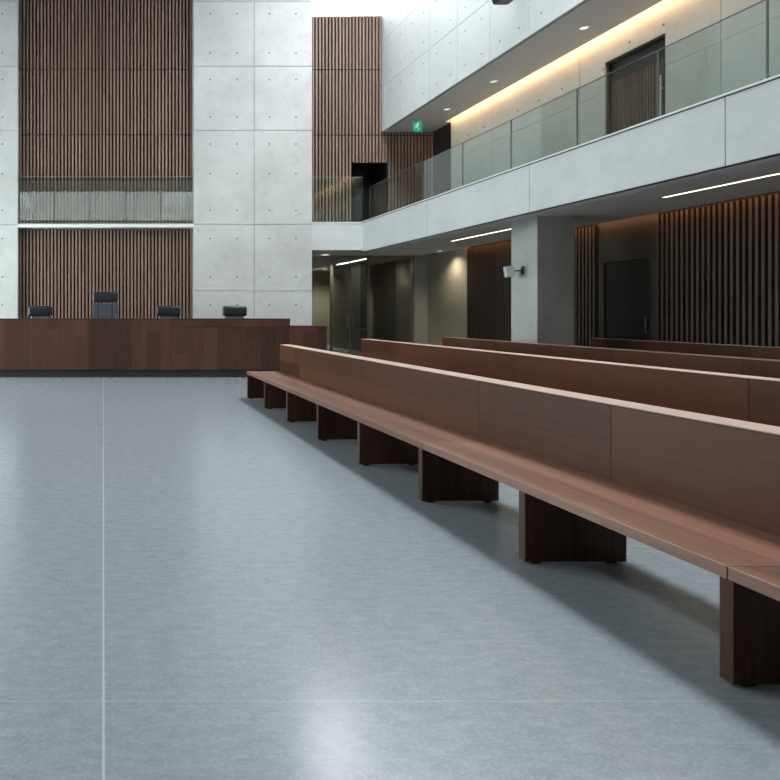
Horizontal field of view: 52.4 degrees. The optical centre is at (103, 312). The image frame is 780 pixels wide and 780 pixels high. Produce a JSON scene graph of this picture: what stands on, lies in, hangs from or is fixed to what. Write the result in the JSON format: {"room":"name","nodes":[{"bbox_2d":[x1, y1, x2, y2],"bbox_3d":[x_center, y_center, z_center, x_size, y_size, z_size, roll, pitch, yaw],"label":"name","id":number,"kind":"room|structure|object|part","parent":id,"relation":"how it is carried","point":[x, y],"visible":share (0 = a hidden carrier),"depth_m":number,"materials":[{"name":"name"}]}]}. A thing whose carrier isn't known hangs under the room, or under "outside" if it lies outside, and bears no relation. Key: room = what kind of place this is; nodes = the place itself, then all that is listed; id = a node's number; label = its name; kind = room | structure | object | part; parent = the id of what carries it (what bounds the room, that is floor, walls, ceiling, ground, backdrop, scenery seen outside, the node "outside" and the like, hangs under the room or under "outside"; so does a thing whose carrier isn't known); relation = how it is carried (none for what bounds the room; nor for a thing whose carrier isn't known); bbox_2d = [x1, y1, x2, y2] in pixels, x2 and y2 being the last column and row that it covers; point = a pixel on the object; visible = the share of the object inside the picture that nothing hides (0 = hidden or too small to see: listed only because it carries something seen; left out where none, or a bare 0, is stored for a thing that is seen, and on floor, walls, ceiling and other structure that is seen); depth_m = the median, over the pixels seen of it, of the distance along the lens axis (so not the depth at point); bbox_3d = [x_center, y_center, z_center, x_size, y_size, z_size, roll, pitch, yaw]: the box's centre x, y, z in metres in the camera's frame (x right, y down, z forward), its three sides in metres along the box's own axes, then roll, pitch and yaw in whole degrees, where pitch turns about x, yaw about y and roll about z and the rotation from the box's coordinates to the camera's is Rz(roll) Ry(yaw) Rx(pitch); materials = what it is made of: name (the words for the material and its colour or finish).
{"room":"courtroom","nodes":[
{"label":"courtroom","id":0,"kind":"room"},
{"bbox_2d":[0,0,18,317],"bbox_3d":[-4.855,-4.300,18.299,5.290,11.400,0.602,0,0,0],"label":"wall","id":1,"kind":"structure","parent":0,"point":[9,9],"depth_m":18.00,"materials":[{"name":"concrete"}]},
{"bbox_2d":[19,0,191,317],"bbox_3d":[0.050,-4.300,18.440,4.700,11.400,0.360,0,0,0],"label":"back wall slats","id":2,"kind":"structure","parent":0,"point":[105,86],"depth_m":18.29,"materials":[{"name":"brown wood"}]},
{"bbox_2d":[18,224,193,228],"bbox_3d":[0.058,-2.248,18.195,4.536,0.085,0.370,0,0,0],"label":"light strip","id":3,"kind":"structure","parent":0,"point":[21,226],"depth_m":18.01,"materials":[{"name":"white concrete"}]},
{"bbox_2d":[18,223,192,223],"bbox_3d":[0.058,-2.908,18.100,4.515,1.236,0.060,0,0,0],"label":"glass balustrade","id":4,"kind":"object","parent":3,"relation":"on","point":[18,223],"visible":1,"depth_m":18.07,"materials":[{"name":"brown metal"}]},
{"bbox_2d":[192,0,311,324],"bbox_3d":[3.843,-4.300,18.299,3.034,11.400,0.602,0,0,0],"label":"wall","id":5,"kind":"structure","parent":0,"point":[252,59],"depth_m":18.00,"materials":[{"name":"concrete"}]},
{"bbox_2d":[312,222,362,250],"bbox_3d":[6.015,-1.980,18.114,1.310,0.720,0.252,0,0,0],"label":"parapet","id":6,"kind":"object","parent":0,"point":[326,236],"visible":0.86,"depth_m":18.00,"materials":[{"name":"concrete"}]},
{"bbox_2d":[312,259,409,350],"bbox_3d":[7.800,-0.400,24.950,6.000,3.600,12.700,0,0,0],"label":"wall","id":7,"kind":"structure","parent":0,"point":[389,283],"depth_m":26.28,"materials":[{"name":"glass"}]},
{"bbox_2d":[312,257,409,270],"bbox_3d":[7.750,-1.940,26.855,5.900,0.200,8.690,0,0,0],"label":"ceiling","id":8,"kind":"structure","parent":0,"point":[318,263],"depth_m":25.01,"materials":[{"name":"paint"}]},
{"bbox_2d":[312,16,432,221],"bbox_3d":[7.072,-4.918,18.380,3.543,5.736,0.120,0,0,0],"label":"wall","id":9,"kind":"structure","parent":0,"point":[346,51],"depth_m":18.33,"materials":[{"name":"brown wood"}]},
{"bbox_2d":[351,163,385,221],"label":"doorway","id":10,"kind":"structure","parent":9,"relation":"in","point":[367,202],"depth_m":19.52,"materials":[{"name":"brown wood"}]},
{"bbox_2d":[0,345,779,779],"bbox_3d":[1.800,1.525,12.500,18.800,0.250,37.800,0,0,0],"label":"floor","id":11,"kind":"structure","parent":0,"point":[196,583],"depth_m":3.14,"materials":[{"name":"stone"}]},
{"bbox_2d":[0,318,326,376],"bbox_3d":[0.400,0.760,15.447,8.920,1.280,0.505,0,0,0],"label":"bench","id":12,"kind":"object","parent":11,"relation":"on","point":[29,347],"visible":0.97,"depth_m":15.20,"materials":[{"name":"brown wood"}]},
{"bbox_3d":[-2.525,0.693,15.220,0.613,1.085,0.040,0,0,0],"label":"panel","id":13,"kind":"part","parent":12,"relation":"part of","materials":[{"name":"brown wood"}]},
{"bbox_3d":[-1.911,0.693,15.220,0.613,1.085,0.040,0,0,0],"label":"panel","id":14,"kind":"part","parent":12,"relation":"part of","materials":[{"name":"brown wood"}]},
{"bbox_3d":[-1.298,0.693,15.220,0.613,1.085,0.040,0,0,0],"label":"panel","id":15,"kind":"part","parent":12,"relation":"part of","materials":[{"name":"brown wood"}]},
{"bbox_3d":[-0.684,0.693,15.220,0.613,1.085,0.040,0,0,0],"label":"panel","id":16,"kind":"part","parent":12,"relation":"part of","materials":[{"name":"brown wood"}]},
{"bbox_2d":[0,318,170,319],"bbox_3d":[-1.297,0.135,15.398,5.526,0.030,0.405,0,0,0],"label":"countertop","id":17,"kind":"structure","parent":12,"relation":"on","point":[0,318],"depth_m":15.24,"materials":[{"name":"brown wood"}]},
{"bbox_3d":[-0.070,0.693,15.220,0.613,1.085,0.040,0,0,0],"label":"panel","id":18,"kind":"part","parent":12,"relation":"part of","materials":[{"name":"brown wood"}]},
{"bbox_3d":[0.544,0.693,15.220,0.613,1.085,0.040,0,0,0],"label":"panel","id":19,"kind":"part","parent":12,"relation":"part of","materials":[{"name":"brown wood"}]},
{"bbox_3d":[1.158,0.693,15.220,0.613,1.085,0.040,0,0,0],"label":"panel","id":20,"kind":"part","parent":12,"relation":"part of","materials":[{"name":"brown wood"}]},
{"bbox_3d":[1.791,0.768,15.220,0.648,0.933,0.040,0,0,0],"label":"panel","id":21,"kind":"part","parent":12,"relation":"part of","materials":[{"name":"brown wood"}]},
{"bbox_3d":[2.439,0.768,15.220,0.648,0.933,0.040,0,0,0],"label":"panel","id":22,"kind":"part","parent":12,"relation":"part of","materials":[{"name":"brown wood"}]},
{"bbox_2d":[171,318,289,319],"bbox_3d":[2.764,0.135,15.412,2.593,0.030,0.375,0,0,0],"label":"countertop","id":23,"kind":"structure","parent":12,"relation":"on","point":[171,318],"depth_m":15.22,"materials":[{"name":"brown wood"}]},
{"bbox_3d":[2.764,0.226,15.245,2.593,0.152,0.030,0,0,0],"label":"panel","id":24,"kind":"part","parent":12,"relation":"part of","materials":[{"name":"brown wood"}]},
{"bbox_3d":[3.088,0.768,15.220,0.648,0.933,0.040,0,0,0],"label":"panel","id":25,"kind":"part","parent":12,"relation":"part of","materials":[{"name":"brown wood"}]},
{"bbox_3d":[3.736,0.768,15.220,0.647,0.933,0.040,0,0,0],"label":"panel","id":26,"kind":"part","parent":12,"relation":"part of","materials":[{"name":"brown wood"}]},
{"bbox_3d":[4.456,0.770,15.220,0.787,0.930,0.040,0,0,0],"label":"wing panel","id":27,"kind":"part","parent":12,"relation":"part of","materials":[{"name":"brown wood"}]},
{"bbox_2d":[247,344,779,686],"bbox_3d":[2.703,0.958,5.881,0.715,0.885,11.158,0,0,0],"label":"bench","id":28,"kind":"object","parent":11,"relation":"on","point":[590,473],"visible":1,"depth_m":3.90,"materials":[{"name":"brown wood"}]},
{"bbox_3d":[2.632,1.194,11.430,0.566,0.384,0.060,0,0,0],"label":"leg","id":29,"kind":"part","parent":28,"relation":"part of","materials":[{"name":"brown wood"}]},
{"bbox_3d":[2.615,0.977,10.815,0.540,0.050,1.287,0,0,0],"label":"seat","id":30,"kind":"part","parent":28,"relation":"part of","materials":[{"name":"brown wood"}]},
{"bbox_3d":[2.632,1.194,10.220,0.566,0.384,0.060,0,0,0],"label":"leg","id":31,"kind":"part","parent":28,"relation":"part of","materials":[{"name":"brown wood"}]},
{"bbox_3d":[2.973,0.760,10.880,0.175,0.479,1.157,0,0,0],"label":"backrest","id":32,"kind":"part","parent":28,"relation":"part of","materials":[{"name":"brown wood"}]},
{"bbox_3d":[2.632,1.194,8.970,0.566,0.384,0.060,0,0,0],"label":"leg","id":33,"kind":"part","parent":28,"relation":"part of","materials":[{"name":"brown wood"}]},
{"bbox_3d":[2.615,0.977,8.915,0.540,0.050,2.507,0,0,0],"label":"seat","id":34,"kind":"part","parent":28,"relation":"part of","materials":[{"name":"brown wood"}]},
{"bbox_3d":[2.973,0.760,9.050,0.175,0.479,2.497,0,0,0],"label":"backrest","id":35,"kind":"part","parent":28,"relation":"part of","materials":[{"name":"brown wood"}]},
{"bbox_3d":[2.632,1.194,7.690,0.566,0.384,0.060,0,0,0],"label":"leg","id":36,"kind":"part","parent":28,"relation":"part of","materials":[{"name":"brown wood"}]},
{"bbox_3d":[2.632,1.194,6.450,0.566,0.384,0.060,0,0,0],"label":"leg","id":37,"kind":"part","parent":28,"relation":"part of","materials":[{"name":"brown wood"}]},
{"bbox_3d":[2.615,0.977,6.402,0.540,0.050,2.512,0,0,0],"label":"seat","id":38,"kind":"part","parent":28,"relation":"part of","materials":[{"name":"brown wood"}]},
{"bbox_3d":[2.973,0.760,6.590,0.175,0.479,2.417,0,0,0],"label":"backrest","id":39,"kind":"part","parent":28,"relation":"part of","materials":[{"name":"brown wood"}]},
{"bbox_3d":[2.632,1.194,5.190,0.566,0.384,0.060,0,0,0],"label":"leg","id":40,"kind":"part","parent":28,"relation":"part of","materials":[{"name":"brown wood"}]},
{"bbox_3d":[2.973,0.760,4.680,0.175,0.479,1.397,0,0,0],"label":"backrest","id":41,"kind":"part","parent":28,"relation":"part of","materials":[{"name":"brown wood"}]},
{"bbox_3d":[2.632,1.194,3.930,0.566,0.384,0.060,0,0,0],"label":"leg","id":42,"kind":"part","parent":28,"relation":"part of","materials":[{"name":"brown wood"}]},
{"bbox_3d":[2.615,0.977,3.889,0.540,0.050,2.510,0,0,0],"label":"seat","id":43,"kind":"part","parent":28,"relation":"part of","materials":[{"name":"brown wood"}]},
{"bbox_3d":[2.973,0.760,2.740,0.175,0.479,2.477,0,0,0],"label":"backrest","id":44,"kind":"part","parent":28,"relation":"part of","materials":[{"name":"brown wood"}]},
{"bbox_3d":[2.632,1.194,2.640,0.566,0.384,0.060,0,0,0],"label":"leg","id":45,"kind":"part","parent":28,"relation":"part of","materials":[{"name":"brown wood"}]},
{"bbox_3d":[2.615,0.977,1.466,0.540,0.050,2.329,0,0,0],"label":"seat","id":46,"kind":"part","parent":28,"relation":"part of","materials":[{"name":"brown wood"}]},
{"bbox_2d":[511,216,573,344],"bbox_3d":[8.595,-0.220,13.725,0.710,3.240,0.850,0,0,0],"label":"column","id":47,"kind":"structure","parent":11,"relation":"on","point":[542,298],"depth_m":13.30,"materials":[{"name":"concrete"}]},
{"bbox_2d":[503,266,523,276],"bbox_3d":[8.055,-0.815,13.724,0.358,0.226,0.210,0,0,16],"label":"wall speaker","id":48,"kind":"object","parent":47,"relation":"attached to","point":[509,271],"visible":1,"depth_m":13.67,"materials":[{"name":"white plastic"}]},
{"bbox_2d":[506,266,514,276],"bbox_3d":[7.939,-0.815,13.653,0.140,0.200,0.005,-8,-3,18],"label":"grille","id":49,"kind":"object","parent":48,"relation":"attached to","point":[510,271],"depth_m":13.65,"materials":[{"name":"white plastic"}]},
{"bbox_2d":[361,339,779,426],"bbox_3d":[4.957,0.958,7.141,0.715,0.885,13.678,0,0,0],"label":"bench","id":50,"kind":"object","parent":11,"relation":"on","point":[756,399],"visible":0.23,"depth_m":7.03,"materials":[{"name":"brown wood"}]},
{"bbox_3d":[5.228,0.760,13.290,0.175,0.479,1.377,0,0,0],"label":"backrest","id":51,"kind":"part","parent":50,"relation":"part of","materials":[{"name":"brown wood"}]},
{"bbox_3d":[5.228,0.760,10.850,0.175,0.479,3.497,0,0,0],"label":"backrest","id":52,"kind":"part","parent":50,"relation":"part of","materials":[{"name":"brown wood"}]},
{"bbox_3d":[5.228,0.760,7.340,0.175,0.479,3.517,0,0,0],"label":"backrest","id":53,"kind":"part","parent":50,"relation":"part of","materials":[{"name":"brown wood"}]},
{"bbox_3d":[5.228,0.760,4.290,0.175,0.479,2.577,0,0,0],"label":"backrest","id":54,"kind":"part","parent":50,"relation":"part of","materials":[{"name":"brown wood"}]},
{"bbox_2d":[442,337,779,378],"bbox_3d":[7.098,0.958,7.676,0.715,0.885,14.748,0,0,0],"label":"bench","id":55,"kind":"object","parent":11,"relation":"on","point":[760,367],"visible":0.27,"depth_m":9.52,"materials":[{"name":"brown wood"}]},
{"bbox_3d":[7.367,0.760,14.025,0.175,0.479,2.047,0,0,0],"label":"backrest","id":56,"kind":"part","parent":55,"relation":"part of","materials":[{"name":"brown wood"}]},
{"bbox_3d":[7.367,0.760,11.500,0.175,0.479,2.997,0,0,0],"label":"backrest","id":57,"kind":"part","parent":55,"relation":"part of","materials":[{"name":"brown wood"}]},
{"bbox_3d":[7.367,0.760,8.500,0.175,0.479,2.997,0,0,0],"label":"backrest","id":58,"kind":"part","parent":55,"relation":"part of","materials":[{"name":"brown wood"}]},
{"bbox_2d":[591,338,779,359],"bbox_3d":[9.887,0.958,7.376,0.715,0.885,14.148,0,0,0],"label":"bench","id":59,"kind":"object","parent":11,"relation":"on","point":[764,352],"visible":0.21,"depth_m":11.95,"materials":[{"name":"brown wood"}]},
{"bbox_3d":[10.158,0.760,13.225,0.175,0.479,2.447,0,0,0],"label":"backrest","id":60,"kind":"part","parent":59,"relation":"part of","materials":[{"name":"brown wood"}]},
{"bbox_3d":[10.158,0.760,10.750,0.175,0.479,2.497,0,0,0],"label":"backrest","id":61,"kind":"part","parent":59,"relation":"part of","materials":[{"name":"brown wood"}]},
{"bbox_3d":[0.300,1.190,16.875,8.600,0.420,2.250,0,0,0],"label":"dais","id":62,"kind":"object","parent":11,"relation":"on","visible":0},
{"bbox_2d":[28,306,51,317],"bbox_3d":[-1.483,0.407,16.220,0.660,1.144,0.600,0,0,0],"label":"office chair","id":63,"kind":"object","parent":62,"relation":"on","point":[33,311],"visible":0.37,"depth_m":16.38,"materials":[{"name":"grey fabric"}]},
{"bbox_3d":[-1.483,0.273,16.465,0.450,0.415,0.070,0,0,0],"label":"backrest","id":64,"kind":"part","parent":63,"relation":"part of","materials":[{"name":"grey metal"}]},
{"bbox_2d":[92,292,117,317],"bbox_3d":[0.040,0.239,16.220,0.660,1.479,0.600,0,0,0],"label":"office chair","id":65,"kind":"object","parent":62,"relation":"on","point":[98,310],"visible":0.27,"depth_m":16.42,"materials":[{"name":"grey fabric"}]},
{"bbox_3d":[0.040,0.130,16.465,0.610,0.700,0.090,0,0,0],"label":"backrest","id":66,"kind":"part","parent":65,"relation":"part of","materials":[{"name":"grey fabric"}]},
{"bbox_2d":[156,306,179,317],"bbox_3d":[1.523,0.407,16.220,0.660,1.144,0.600,0,0,0],"label":"office chair","id":67,"kind":"object","parent":62,"relation":"on","point":[161,311],"visible":0.27,"depth_m":16.38,"materials":[{"name":"grey fabric"}]},
{"bbox_3d":[1.523,0.273,16.465,0.450,0.415,0.070,0,0,0],"label":"backrest","id":68,"kind":"part","parent":67,"relation":"part of","materials":[{"name":"grey metal"}]},
{"bbox_2d":[222,306,246,317],"bbox_3d":[3.081,0.407,16.220,0.660,1.144,0.600,0,0,0],"label":"office chair","id":69,"kind":"object","parent":62,"relation":"on","point":[227,311],"visible":0.35,"depth_m":16.38,"materials":[{"name":"grey fabric"}]},
{"bbox_3d":[3.081,0.273,16.465,0.450,0.415,0.070,0,0,0],"label":"backrest","id":70,"kind":"part","parent":69,"relation":"part of","materials":[{"name":"grey metal"}]},
{"bbox_2d":[410,254,427,343],"bbox_3d":[10.331,-0.370,22.610,0.737,3.540,0.300,0,0,0],"label":"wall pier","id":71,"kind":"object","parent":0,"point":[421,262],"visible":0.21,"depth_m":22.46,"materials":[{"name":"concrete"}]},
{"bbox_2d":[312,256,414,354],"bbox_3d":[8.134,-0.220,22.442,3.658,3.240,0.136,0,0,0],"label":"frame","id":72,"kind":"structure","parent":71,"relation":"attached to","point":[331,257],"depth_m":22.42,"materials":[{"name":"brown metal"}]},
{"bbox_2d":[320,0,662,131],"bbox_3d":[8.140,-7.372,9.100,1.705,5.256,30.200,0,0,0],"label":"wall","id":73,"kind":"structure","parent":0,"point":[437,55],"depth_m":14.53,"materials":[{"name":"concrete"}]},
{"bbox_2d":[412,113,421,131],"bbox_3d":[7.440,-4.520,16.596,0.230,0.460,0.032,0,0,0],"label":"exit sign","id":74,"kind":"object","parent":73,"relation":"hanging from","point":[416,125],"visible":1,"depth_m":16.59,"materials":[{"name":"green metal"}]},
{"bbox_3d":[7.349,-4.763,6.000,0.058,0.031,24.000,0,0,0],"label":"edge trim","id":75,"kind":"part","parent":73,"relation":"part of","materials":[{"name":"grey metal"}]},
{"bbox_2d":[492,0,512,4],"bbox_3d":[7.072,-5.720,12.200,0.435,0.560,0.400,0,0,0],"label":"loudspeaker","id":76,"kind":"object","parent":73,"relation":"attached to","point":[495,2],"visible":1,"depth_m":12.27,"materials":[{"name":"black plastic"}]},
{"bbox_2d":[312,159,779,255],"bbox_3d":[7.590,-1.935,8.230,5.180,0.190,28.460,0,0,0],"label":"ceiling","id":77,"kind":"structure","parent":0,"point":[646,201],"depth_m":11.98,"materials":[{"name":"paint"}]},
{"bbox_2d":[451,228,510,240],"bbox_3d":[8.870,-1.833,16.295,0.100,0.012,3.120,0,0,0],"label":"recessed light","id":78,"kind":"object","parent":77,"relation":"in","point":[509,228],"visible":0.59,"depth_m":16.32,"materials":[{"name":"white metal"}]},
{"bbox_2d":[659,172,779,197],"bbox_3d":[8.870,-1.833,7.650,0.100,0.012,6.930,0,0,0],"label":"recessed light","id":79,"kind":"object","parent":77,"relation":"in","point":[777,173],"visible":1,"depth_m":9.99,"materials":[{"name":"white plastic"}]},
{"bbox_2d":[361,74,779,252],"bbox_3d":[6.793,-1.965,6.100,0.254,0.786,24.200,0,0,0],"label":"parapet","id":80,"kind":"object","parent":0,"point":[738,128],"visible":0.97,"depth_m":9.10,"materials":[{"name":"concrete"}]},
{"bbox_2d":[370,0,768,209],"bbox_3d":[6.800,-2.790,9.450,0.060,0.864,16.900,0,0,0],"label":"glass balustrade","id":81,"kind":"object","parent":80,"relation":"on","point":[767,1],"visible":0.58,"depth_m":8.93,"materials":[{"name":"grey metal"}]},
{"bbox_2d":[428,191,779,346],"bbox_3d":[10.485,-0.420,8.230,0.630,3.640,28.460,0,0,0],"label":"wall","id":82,"kind":"structure","parent":0,"point":[718,263],"depth_m":12.56,"materials":[{"name":"brown wood"}]},
{"bbox_2d":[598,213,659,340],"bbox_3d":[10.579,-0.320,14.000,0.242,3.440,1.600,0,0,0],"label":"door","id":83,"kind":"structure","parent":82,"relation":"in","point":[626,247],"depth_m":14.02,"materials":[{"name":"brown wood"}]},
{"bbox_2d":[433,0,779,195],"bbox_3d":[8.817,-3.525,6.210,0.352,2.950,24.420,0,0,0],"label":"wall","id":84,"kind":"structure","parent":0,"point":[728,55],"depth_m":12.30,"materials":[{"name":"paint"}]},
{"bbox_3d":[8.818,-3.425,17.915,0.350,2.750,1.010,0,0,0],"label":"panel","id":85,"kind":"part","parent":84,"relation":"part of","materials":[{"name":"brown wood"}]},
{"bbox_2d":[607,34,665,134],"bbox_3d":[8.816,-3.182,11.416,0.334,2.265,1.297,0,0,0],"label":"door","id":86,"kind":"structure","parent":84,"relation":"in","point":[631,89],"depth_m":11.49,"materials":[{"name":"brown wood"}]},
{"bbox_3d":[8.686,-3.125,10.887,0.074,1.150,0.028,0,0,0],"label":"handle","id":87,"kind":"part","parent":86,"relation":"part of","materials":[{"name":"silver metal"}]}
]}

